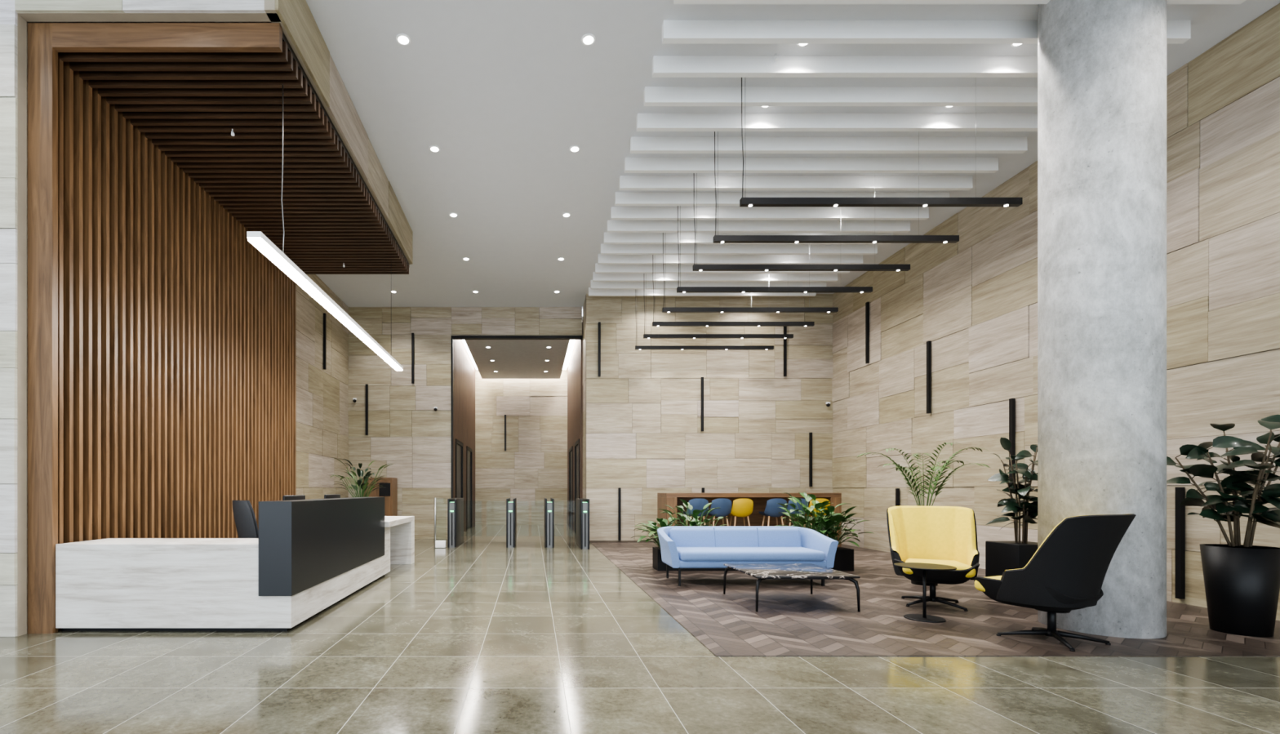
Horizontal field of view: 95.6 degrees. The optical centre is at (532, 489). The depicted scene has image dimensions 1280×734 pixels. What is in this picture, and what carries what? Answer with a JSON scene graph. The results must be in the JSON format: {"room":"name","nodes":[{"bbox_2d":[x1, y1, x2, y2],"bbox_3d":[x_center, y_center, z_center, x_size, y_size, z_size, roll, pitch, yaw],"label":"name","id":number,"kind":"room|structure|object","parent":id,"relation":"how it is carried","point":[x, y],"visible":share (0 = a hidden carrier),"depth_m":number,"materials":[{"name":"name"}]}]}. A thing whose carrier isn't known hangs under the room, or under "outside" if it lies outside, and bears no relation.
{"room":"lobby","nodes":[
{"label":"lobby","id":0,"kind":"room"},
{"bbox_2d":[26,22,88,632],"bbox_3d":[-4.560,-1.700,7.560,0.280,5.900,5.120,0,0,0],"label":"wall","id":1,"kind":"structure","parent":0,"point":[27,22],"depth_m":5.00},
{"bbox_2d":[0,0,281,636],"bbox_3d":[-5.590,-1.700,4.905,6.820,5.900,0.120,0,0,0],"label":"stone wall","id":2,"kind":"structure","parent":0,"point":[15,15],"depth_m":4.86,"materials":[{"name":"white stone"}]},
{"bbox_2d":[296,274,348,499],"bbox_3d":[-4.730,-1.700,12.365,0.120,5.900,4.530,0,0,0],"label":"wall","id":3,"kind":"structure","parent":0,"point":[322,394],"depth_m":12.57,"materials":[{"name":"beige stone"}]},
{"bbox_2d":[323,313,326,369],"bbox_3d":[-4.647,-3.325,12.800,0.045,1.250,0.056,0,0,0],"label":"light strip","id":4,"kind":"object","parent":3,"relation":"attached to","point":[324,314],"visible":1,"depth_m":12.77,"materials":[{"name":"black metal"}]},
{"bbox_2d":[453,339,475,500],"bbox_3d":[-2.105,-1.550,17.515,0.200,5.600,5.770,0,0,0],"label":"wall","id":5,"kind":"structure","parent":0,"point":[464,370],"depth_m":16.78,"materials":[{"name":"brown wood"}]},
{"bbox_2d":[347,306,582,538],"bbox_3d":[-1.750,-1.700,14.590,6.040,5.900,0.120,0,0,0],"label":"wall","id":6,"kind":"structure","parent":0,"point":[405,429],"depth_m":14.54,"materials":[{"name":"beige stone"}]},
{"bbox_2d":[365,384,368,435],"bbox_3d":[-4.200,-2.035,14.508,0.056,1.290,0.045,0,0,0],"label":"light strip","id":7,"kind":"object","parent":6,"relation":"attached to","point":[366,385],"visible":1,"depth_m":14.48,"materials":[{"name":"black metal"}]},
{"bbox_2d":[411,333,413,383],"bbox_3d":[-3.030,-3.340,14.508,0.056,1.280,0.045,0,0,0],"label":"light strip","id":8,"kind":"object","parent":6,"relation":"attached to","point":[412,334],"visible":1,"depth_m":14.48,"materials":[{"name":"black metal"}]},
{"bbox_2d":[451,335,582,497],"bbox_3d":[-0.388,-1.335,14.580,3.345,5.170,0.140,0,0,0],"label":"trim","id":9,"kind":"structure","parent":6,"relation":"attached to","point":[453,337],"depth_m":14.51,"materials":[{"name":"black metal"}]},
{"bbox_2d":[475,368,567,524],"bbox_3d":[-0.388,-1.550,20.460,3.335,5.600,0.120,0,0,0],"label":"wall","id":10,"kind":"structure","parent":0,"point":[533,465],"depth_m":20.41,"materials":[{"name":"beige stone"}]},
{"bbox_2d":[504,414,506,450],"bbox_3d":[-0.960,-2.040,20.378,0.056,1.280,0.045,0,0,0],"label":"light strip","id":11,"kind":"object","parent":10,"relation":"attached to","point":[504,415],"visible":1,"depth_m":20.36,"materials":[{"name":"black metal"}]},
{"bbox_2d":[461,315,582,378],"bbox_3d":[-0.385,-4.175,17.575,3.630,0.550,5.850,0,0,0],"label":"ceiling","id":12,"kind":"structure","parent":0,"point":[513,358],"depth_m":17.00,"materials":[{"name":"white paint"}]},
{"bbox_2d":[567,320,583,500],"bbox_3d":[1.330,-1.550,17.515,0.200,5.600,5.770,0,0,0],"label":"wall","id":13,"kind":"structure","parent":0,"point":[575,369],"depth_m":16.50,"materials":[{"name":"brown wood"}]},
{"bbox_2d":[582,299,591,497],"bbox_3d":[1.341,-1.700,14.060,0.119,5.900,0.940,0,0,0],"label":"wall","id":14,"kind":"structure","parent":0,"point":[584,305],"depth_m":14.17,"materials":[{"name":"beige stone"}]},
{"bbox_2d":[0,524,1279,733],"bbox_3d":[-0.965,1.347,8.400,16.470,0.206,25.200,0,0,0],"label":"floor","id":15,"kind":"structure","parent":0,"point":[480,635],"depth_m":4.08,"materials":[{"name":"tile"}]},
{"bbox_2d":[27,22,409,633],"bbox_3d":[-3.305,-1.405,7.625,2.210,5.310,5.310,0,0,0],"label":"paneling","id":16,"kind":"structure","parent":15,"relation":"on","point":[162,341],"depth_m":6.04,"materials":[{"name":"brown wood"}]},
{"bbox_2d":[246,84,403,370],"bbox_3d":[-2.370,-2.987,7.535,0.120,1.725,5.340,0,0,0],"label":"linear pendant light","id":17,"kind":"object","parent":16,"relation":"hanging from","point":[259,240],"visible":1,"depth_m":5.99,"materials":[{"name":"white"}]},
{"bbox_2d":[55,497,414,631],"bbox_3d":[-3.101,0.675,7.412,2.142,1.150,4.875,0,0,0],"label":"reception desk","id":18,"kind":"object","parent":15,"relation":"on","point":[307,556],"visible":1,"depth_m":5.00,"materials":[{"name":"white stone"}]},
{"bbox_2d":[282,494,305,500],"bbox_3d":[-2.580,0.288,6.300,0.180,0.460,0.540,0,0,0],"label":"computer monitor","id":19,"kind":"object","parent":18,"relation":"on","point":[294,496],"visible":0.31,"depth_m":6.25,"materials":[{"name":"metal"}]},
{"bbox_2d":[324,493,340,498],"bbox_3d":[-2.580,0.288,7.500,0.180,0.460,0.540,0,0,0],"label":"computer monitor","id":20,"kind":"object","parent":18,"relation":"on","point":[331,495],"visible":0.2,"depth_m":7.46,"materials":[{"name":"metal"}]},
{"bbox_2d":[232,500,258,537],"bbox_3d":[-3.186,0.685,6.819,0.660,1.130,0.700,0,0,40],"label":"office chair","id":21,"kind":"object","parent":15,"relation":"on","point":[244,516],"visible":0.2,"depth_m":6.52,"materials":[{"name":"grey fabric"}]},
{"bbox_2d":[329,457,394,497],"bbox_3d":[-3.305,0.315,11.074,1.309,1.870,1.207,0,0,0],"label":"dracaena","id":22,"kind":"object","parent":15,"relation":"on","point":[364,486],"visible":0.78,"depth_m":11.01,"materials":[{"name":"green plant"}]},
{"bbox_2d":[362,477,397,515],"bbox_3d":[-3.775,0.475,14.140,0.750,1.550,0.520,0,0,0],"label":"cabinet","id":23,"kind":"object","parent":15,"relation":"on","point":[388,489],"visible":0.45,"depth_m":13.90,"materials":[{"name":"brown wood"}]},
{"bbox_2d":[434,497,446,547],"bbox_3d":[-1.990,0.710,12.360,0.260,1.080,0.140,0,0,0],"label":"glass barrier","id":24,"kind":"object","parent":15,"relation":"on","point":[440,504],"visible":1,"depth_m":12.35,"materials":[{"name":"clear glass"}]},
{"bbox_2d":[447,497,463,547],"bbox_3d":[-1.740,0.720,13.050,0.185,1.060,1.400,0,0,0],"label":"turnstile","id":25,"kind":"object","parent":15,"relation":"on","point":[455,538],"visible":0.98,"depth_m":12.39,"materials":[{"name":"black paint"}]},
{"bbox_2d":[506,497,516,547],"bbox_3d":[-0.470,0.720,13.050,0.185,1.060,1.400,0,0,0],"label":"turnstile","id":26,"kind":"object","parent":15,"relation":"on","point":[511,506],"visible":1,"depth_m":12.39,"materials":[{"name":"black paint"}]},
{"bbox_2d":[544,497,554,547],"bbox_3d":[0.380,0.720,13.050,0.185,1.060,1.400,0,0,0],"label":"turnstile","id":27,"kind":"object","parent":15,"relation":"on","point":[548,505],"visible":1,"depth_m":12.39,"materials":[{"name":"black paint"}]},
{"bbox_2d":[576,497,589,549],"bbox_3d":[1.120,0.720,12.750,0.185,1.060,1.400,0,0,0],"label":"turnstile","id":28,"kind":"object","parent":15,"relation":"on","point":[582,504],"visible":1,"depth_m":12.09,"materials":[{"name":"black paint"}]},
{"bbox_2d":[631,498,737,570],"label":"potted plant","id":29,"kind":"object","parent":15,"relation":"on","point":[657,563],"depth_m":8.91,"materials":[{"name":"plant"}]},
{"bbox_2d":[683,497,708,525],"bbox_3d":[3.250,0.705,11.332,0.442,1.082,0.459,0,0,0],"label":"bar stool","id":30,"kind":"object","parent":15,"relation":"on","point":[699,504],"visible":0.55,"depth_m":11.13,"materials":[{"name":"blue wood"}]},
{"bbox_2d":[707,497,731,525],"bbox_3d":[3.700,0.705,11.332,0.442,1.082,0.459,0,0,0],"label":"bar stool","id":31,"kind":"object","parent":15,"relation":"on","point":[725,504],"visible":0.74,"depth_m":11.15,"materials":[{"name":"blue plastic"}]},
{"bbox_2d":[728,497,753,525],"bbox_3d":[4.120,0.705,11.332,0.442,1.082,0.459,0,0,0],"label":"bar stool","id":32,"kind":"object","parent":15,"relation":"on","point":[742,507],"visible":0.84,"depth_m":11.16,"materials":[{"name":"yellow plastic"}]},
{"bbox_2d":[657,525,838,586],"bbox_3d":[2.840,0.881,7.764,2.198,0.725,0.889,0,0,0],"label":"sofa","id":33,"kind":"object","parent":15,"relation":"on","point":[682,547],"visible":0.98,"depth_m":7.73,"materials":[{"name":"fabric"}]},
{"bbox_2d":[657,493,841,546],"bbox_3d":[4.560,0.654,12.175,3.600,1.180,0.850,0,0,0],"label":"bar table","id":34,"kind":"object","parent":15,"relation":"on","point":[672,500],"visible":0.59,"depth_m":12.47,"materials":[{"name":"brown wood"}]},
{"bbox_2d":[758,497,786,525],"bbox_3d":[4.780,0.705,11.332,0.442,1.082,0.459,0,0,0],"label":"bar stool","id":35,"kind":"object","parent":15,"relation":"on","point":[772,509],"visible":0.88,"depth_m":11.16,"materials":[{"name":"blue wood"}]},
{"bbox_2d":[723,563,860,611],"bbox_3d":[2.820,1.063,6.340,1.066,0.363,1.020,0,0,0],"label":"marble coffee table","id":36,"kind":"object","parent":15,"relation":"on","point":[811,571],"visible":1,"depth_m":6.14,"materials":[{"name":"stone"}]},
{"bbox_2d":[783,497,807,526],"bbox_3d":[5.200,0.705,11.332,0.442,1.082,0.459,0,0,0],"label":"bar stool","id":37,"kind":"object","parent":15,"relation":"on","point":[789,507],"visible":0.3,"depth_m":11.15,"materials":[{"name":"blue plastic"}]},
{"bbox_2d":[804,497,830,535],"bbox_3d":[5.620,0.705,11.332,0.442,1.082,0.459,0,0,0],"label":"bar stool","id":38,"kind":"object","parent":15,"relation":"on","point":[820,500],"visible":0.28,"depth_m":11.15,"materials":[{"name":"yellow plastic"}]},
{"bbox_2d":[776,492,873,570],"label":"potted plant","id":39,"kind":"object","parent":15,"relation":"on","point":[824,525],"depth_m":8.80,"materials":[{"name":"plant"}]},
{"bbox_2d":[857,442,990,586],"bbox_3d":[5.124,0.326,7.524,1.371,1.835,1.294,0,0,-19],"label":"potted palm","id":40,"kind":"object","parent":15,"relation":"on","point":[900,468],"visible":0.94,"depth_m":7.49,"materials":[{"name":"plant"}]},
{"bbox_2d":[893,562,956,622],"bbox_3d":[3.790,0.988,5.520,0.500,0.512,0.500,0,0,0],"label":"round side table","id":41,"kind":"object","parent":15,"relation":"on","point":[923,617],"visible":1,"depth_m":5.51,"materials":[{"name":"black metal"}]},
{"bbox_2d":[886,505,979,610],"bbox_3d":[4.354,0.715,6.206,0.826,1.059,0.933,0,0,28],"label":"lounge chair","id":42,"kind":"object","parent":15,"relation":"on","point":[937,535],"visible":0.94,"depth_m":6.35,"materials":[{"name":"yellow fabric"}]},
{"bbox_2d":[985,437,1037,577],"bbox_3d":[5.780,0.283,6.771,0.654,1.922,0.675,0,0,-26],"label":"rubber plant","id":43,"kind":"object","parent":15,"relation":"on","point":[1000,556],"visible":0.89,"depth_m":6.72,"materials":[{"name":"green plant"}]},
{"bbox_2d":[973,513,1135,651],"bbox_3d":[4.304,0.715,4.754,0.826,1.059,0.933,0,0,-22],"label":"lounge chair","id":44,"kind":"object","parent":15,"relation":"on","point":[1067,571],"visible":1,"depth_m":4.46,"materials":[{"name":"black fabric"}]},
{"bbox_2d":[1037,0,1166,638],"bbox_3d":[5.145,-1.703,5.190,0.828,5.894,0.828,0,0,0],"label":"concrete column","id":45,"kind":"structure","parent":15,"relation":"on","point":[1102,64],"depth_m":4.87,"materials":[{"name":"grey concrete"}]},
{"bbox_2d":[1166,414,1279,636],"bbox_3d":[6.192,0.298,4.972,0.952,1.892,0.893,0,0,-18],"label":"rubber plant","id":46,"kind":"object","parent":15,"relation":"on","point":[1242,582],"visible":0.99,"depth_m":4.93,"materials":[{"name":"green plant"}]},
{"bbox_2d":[88,0,1279,308],"bbox_3d":[-0.965,-4.750,5.240,16.470,0.200,18.880,0,0,0],"label":"ceiling","id":47,"kind":"structure","parent":0,"point":[504,90],"depth_m":6.98,"materials":[{"name":"paint"}]},
{"bbox_2d":[264,0,413,264],"bbox_3d":[-2.211,-4.358,7.570,0.118,0.585,5.460,0,0,0],"label":"soffit","id":48,"kind":"structure","parent":47,"relation":"attached to","point":[298,24],"depth_m":6.35,"materials":[{"name":"brown wood"}]},
{"bbox_2d":[395,33,410,45],"bbox_3d":[-1.330,-4.644,5.900,0.150,0.011,0.150,0,0,0],"label":"recessed light","id":49,"kind":"object","parent":47,"relation":"in","point":[402,39],"visible":1,"depth_m":5.89,"materials":[{"name":"white paint"}]},
{"bbox_2d":[429,145,439,152],"bbox_3d":[-1.330,-4.644,7.790,0.150,0.011,0.150,0,0,0],"label":"recessed light","id":50,"kind":"object","parent":47,"relation":"in","point":[434,148],"visible":1,"depth_m":7.78,"materials":[{"name":"white paint"}]},
{"bbox_2d":[448,212,457,217],"bbox_3d":[-1.330,-4.644,9.660,0.150,0.011,0.150,0,0,0],"label":"recessed light","id":51,"kind":"object","parent":47,"relation":"in","point":[452,215],"visible":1,"depth_m":9.65,"materials":[{"name":"white paint"}]},
{"bbox_2d":[462,257,470,260],"bbox_3d":[-1.330,-4.644,11.500,0.150,0.011,0.150,0,0,0],"label":"recessed light","id":52,"kind":"object","parent":47,"relation":"in","point":[464,258],"visible":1,"depth_m":11.49,"materials":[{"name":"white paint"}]},
{"bbox_2d":[557,257,564,260],"bbox_3d":[0.580,-4.644,11.500,0.150,0.011,0.150,0,0,0],"label":"recessed light","id":53,"kind":"object","parent":47,"relation":"in","point":[559,258],"visible":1,"depth_m":11.49,"materials":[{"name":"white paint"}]},
{"bbox_2d":[562,212,570,217],"bbox_3d":[0.580,-4.644,9.660,0.150,0.011,0.150,0,0,0],"label":"recessed light","id":54,"kind":"object","parent":47,"relation":"in","point":[564,215],"visible":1,"depth_m":9.65,"materials":[{"name":"white paint"}]},
{"bbox_2d":[568,145,580,152],"bbox_3d":[0.580,-4.644,7.790,0.150,0.011,0.150,0,0,0],"label":"recessed light","id":55,"kind":"object","parent":47,"relation":"in","point":[574,148],"visible":1,"depth_m":7.78,"materials":[{"name":"white paint"}]},
{"bbox_2d":[581,33,595,45],"bbox_3d":[0.580,-4.644,5.900,0.150,0.011,0.150,0,0,0],"label":"recessed light","id":56,"kind":"object","parent":47,"relation":"in","point":[588,39],"visible":1,"depth_m":5.89,"materials":[{"name":"white paint"}]},
{"bbox_2d":[635,293,773,349],"bbox_3d":[3.925,-3.925,13.030,3.150,1.451,0.060,0,0,0],"label":"pendant lamp","id":57,"kind":"object","parent":47,"relation":"hanging from","point":[637,347],"visible":0.94,"depth_m":13.00,"materials":[{"name":"black metal"}]},
{"bbox_2d":[643,297,793,338],"bbox_3d":[3.925,-3.925,12.060,3.150,1.451,0.060,0,0,0],"label":"pendant lamp","id":58,"kind":"object","parent":47,"relation":"hanging from","point":[645,335],"visible":0.94,"depth_m":12.03,"materials":[{"name":"black metal"}]},
{"bbox_2d":[652,283,814,326],"bbox_3d":[3.925,-3.925,11.170,3.150,1.451,0.060,0,0,0],"label":"pendant lamp","id":59,"kind":"object","parent":47,"relation":"hanging from","point":[654,323],"visible":0.9,"depth_m":11.14,"materials":[{"name":"black metal"}]},
{"bbox_2d":[662,232,838,312],"bbox_3d":[3.925,-3.925,10.300,3.150,1.451,0.060,0,0,0],"label":"pendant lamp","id":60,"kind":"object","parent":47,"relation":"hanging from","point":[664,309],"visible":0.91,"depth_m":10.27,"materials":[{"name":"black metal"}]},
{"bbox_2d":[676,205,872,293],"bbox_3d":[3.925,-3.925,9.260,3.150,1.451,0.060,0,0,0],"label":"pendant lamp","id":61,"kind":"object","parent":47,"relation":"hanging from","point":[680,289],"visible":0.94,"depth_m":9.23,"materials":[{"name":"black metal"}]},
{"bbox_2d":[692,173,910,271],"bbox_3d":[3.925,-3.925,8.340,3.150,1.451,0.060,0,0,0],"label":"pendant lamp","id":62,"kind":"object","parent":47,"relation":"hanging from","point":[696,267],"visible":0.92,"depth_m":8.31,"materials":[{"name":"black metal"}]},
{"bbox_2d":[796,44,808,47],"bbox_3d":[2.820,-4.644,5.920,0.150,0.011,0.150,0,0,0],"label":"recessed light","id":63,"kind":"object","parent":47,"relation":"in","point":[797,45],"visible":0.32,"depth_m":5.97,"materials":[{"name":"white paint"}]},
{"bbox_2d":[713,131,959,243],"bbox_3d":[3.925,-3.925,7.390,3.150,1.451,0.060,0,0,0],"label":"pendant lamp","id":64,"kind":"object","parent":47,"relation":"hanging from","point":[918,238],"visible":0.93,"depth_m":7.36,"materials":[{"name":"black metal"}]},
{"bbox_2d":[739,77,1022,206],"bbox_3d":[3.925,-3.925,6.440,3.150,1.451,0.060,0,0,0],"label":"pendant lamp","id":65,"kind":"object","parent":47,"relation":"hanging from","point":[744,202],"visible":0.95,"depth_m":6.41,"materials":[{"name":"black metal"}]},
{"bbox_2d":[588,0,1245,296],"bbox_3d":[3.910,-4.560,8.027,5.220,0.180,10.344,0,0,0],"label":"ceiling baffles","id":66,"kind":"structure","parent":47,"relation":"hanging from","point":[630,259],"depth_m":7.53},
{"bbox_2d":[1010,44,1022,47],"bbox_3d":[5.050,-4.644,5.920,0.150,0.011,0.150,0,0,0],"label":"recessed light","id":67,"kind":"object","parent":47,"relation":"in","point":[1011,45],"visible":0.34,"depth_m":5.97,"materials":[{"name":"white paint"}]},
{"bbox_2d":[585,293,832,540],"bbox_3d":[4.250,-1.700,13.620,5.940,5.900,0.120,0,0,0],"label":"wall","id":68,"kind":"structure","parent":0,"point":[645,438],"depth_m":13.57,"materials":[{"name":"beige stone"}]},
{"bbox_2d":[598,321,600,376],"bbox_3d":[1.590,-3.330,13.537,0.056,1.280,0.045,0,0,0],"label":"light strip","id":69,"kind":"object","parent":68,"relation":"attached to","point":[599,322],"visible":1,"depth_m":13.51,"materials":[{"name":"black metal"}]},
{"bbox_2d":[617,487,621,540],"bbox_3d":[2.070,0.570,13.537,0.056,1.240,0.045,0,0,0],"label":"light strip","id":70,"kind":"object","parent":68,"relation":"attached to","point":[619,488],"visible":1,"depth_m":13.51,"materials":[{"name":"black metal"}]},
{"bbox_2d":[589,540,655,542],"bbox_3d":[4.210,1.225,13.553,5.820,0.050,0.015,0,0,0],"label":"baseboard","id":71,"kind":"structure","parent":68,"relation":"attached to","point":[589,540],"depth_m":13.54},
{"bbox_2d":[701,377,703,431],"bbox_3d":[4.030,-2.030,13.537,0.056,1.280,0.045,0,0,0],"label":"light strip","id":72,"kind":"object","parent":68,"relation":"attached to","point":[702,378],"visible":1,"depth_m":13.51,"materials":[{"name":"black metal"}]},
{"bbox_2d":[783,326,786,376],"bbox_3d":[5.990,-3.330,13.537,0.056,1.280,0.045,0,0,0],"label":"light strip","id":73,"kind":"object","parent":68,"relation":"attached to","point":[784,327],"visible":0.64,"depth_m":13.51,"materials":[{"name":"black metal"}]},
{"bbox_2d":[808,432,812,486],"bbox_3d":[6.600,-0.720,13.537,0.056,1.280,0.045,0,0,0],"label":"light strip","id":74,"kind":"object","parent":68,"relation":"attached to","point":[810,433],"visible":1,"depth_m":13.51,"materials":[{"name":"black metal"}]},
{"bbox_2d":[774,53,778,61],"bbox_3d":[2.606,-4.615,6.094,0.038,0.070,0.039,0,0,0],"label":"ceiling sensor","id":75,"kind":"object","parent":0,"point":[776,58],"depth_m":6.09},
{"bbox_2d":[831,3,1279,620],"bbox_3d":[7.180,-1.700,4.830,0.120,5.900,17.660,0,0,0],"label":"wall","id":76,"kind":"structure","parent":0,"point":[975,297],"depth_m":8.15,"materials":[{"name":"beige stone"}]},
{"bbox_2d":[865,302,869,363],"bbox_3d":[7.098,-3.325,12.100,0.045,1.290,0.056,0,0,0],"label":"light strip","id":77,"kind":"object","parent":76,"relation":"attached to","point":[867,304],"visible":1,"depth_m":12.07,"materials":[{"name":"black metal"}]},
{"bbox_2d":[895,488,899,506],"bbox_3d":[7.098,0.580,11.100,0.045,1.220,0.056,0,0,0],"label":"light strip","id":78,"kind":"object","parent":76,"relation":"attached to","point":[897,490],"visible":0.36,"depth_m":11.07,"materials":[{"name":"black metal"}]},
{"bbox_2d":[926,341,930,413],"bbox_3d":[7.098,-2.015,10.230,0.045,1.290,0.056,0,0,0],"label":"light strip","id":79,"kind":"object","parent":76,"relation":"attached to","point":[928,343],"visible":1,"depth_m":10.20,"materials":[{"name":"black metal"}]},
{"bbox_2d":[1008,398,1015,485],"bbox_3d":[7.098,-0.700,8.450,0.045,1.300,0.056,0,0,0],"label":"light strip","id":80,"kind":"object","parent":76,"relation":"attached to","point":[1011,401],"visible":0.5,"depth_m":8.42,"materials":[{"name":"black metal"}]},
{"bbox_2d":[1175,487,1185,599],"bbox_3d":[7.098,0.580,6.260,0.045,1.220,0.056,0,0,0],"label":"light strip","id":81,"kind":"object","parent":76,"relation":"attached to","point":[1180,491],"visible":1,"depth_m":6.24,"materials":[{"name":"black metal"}]}
]}

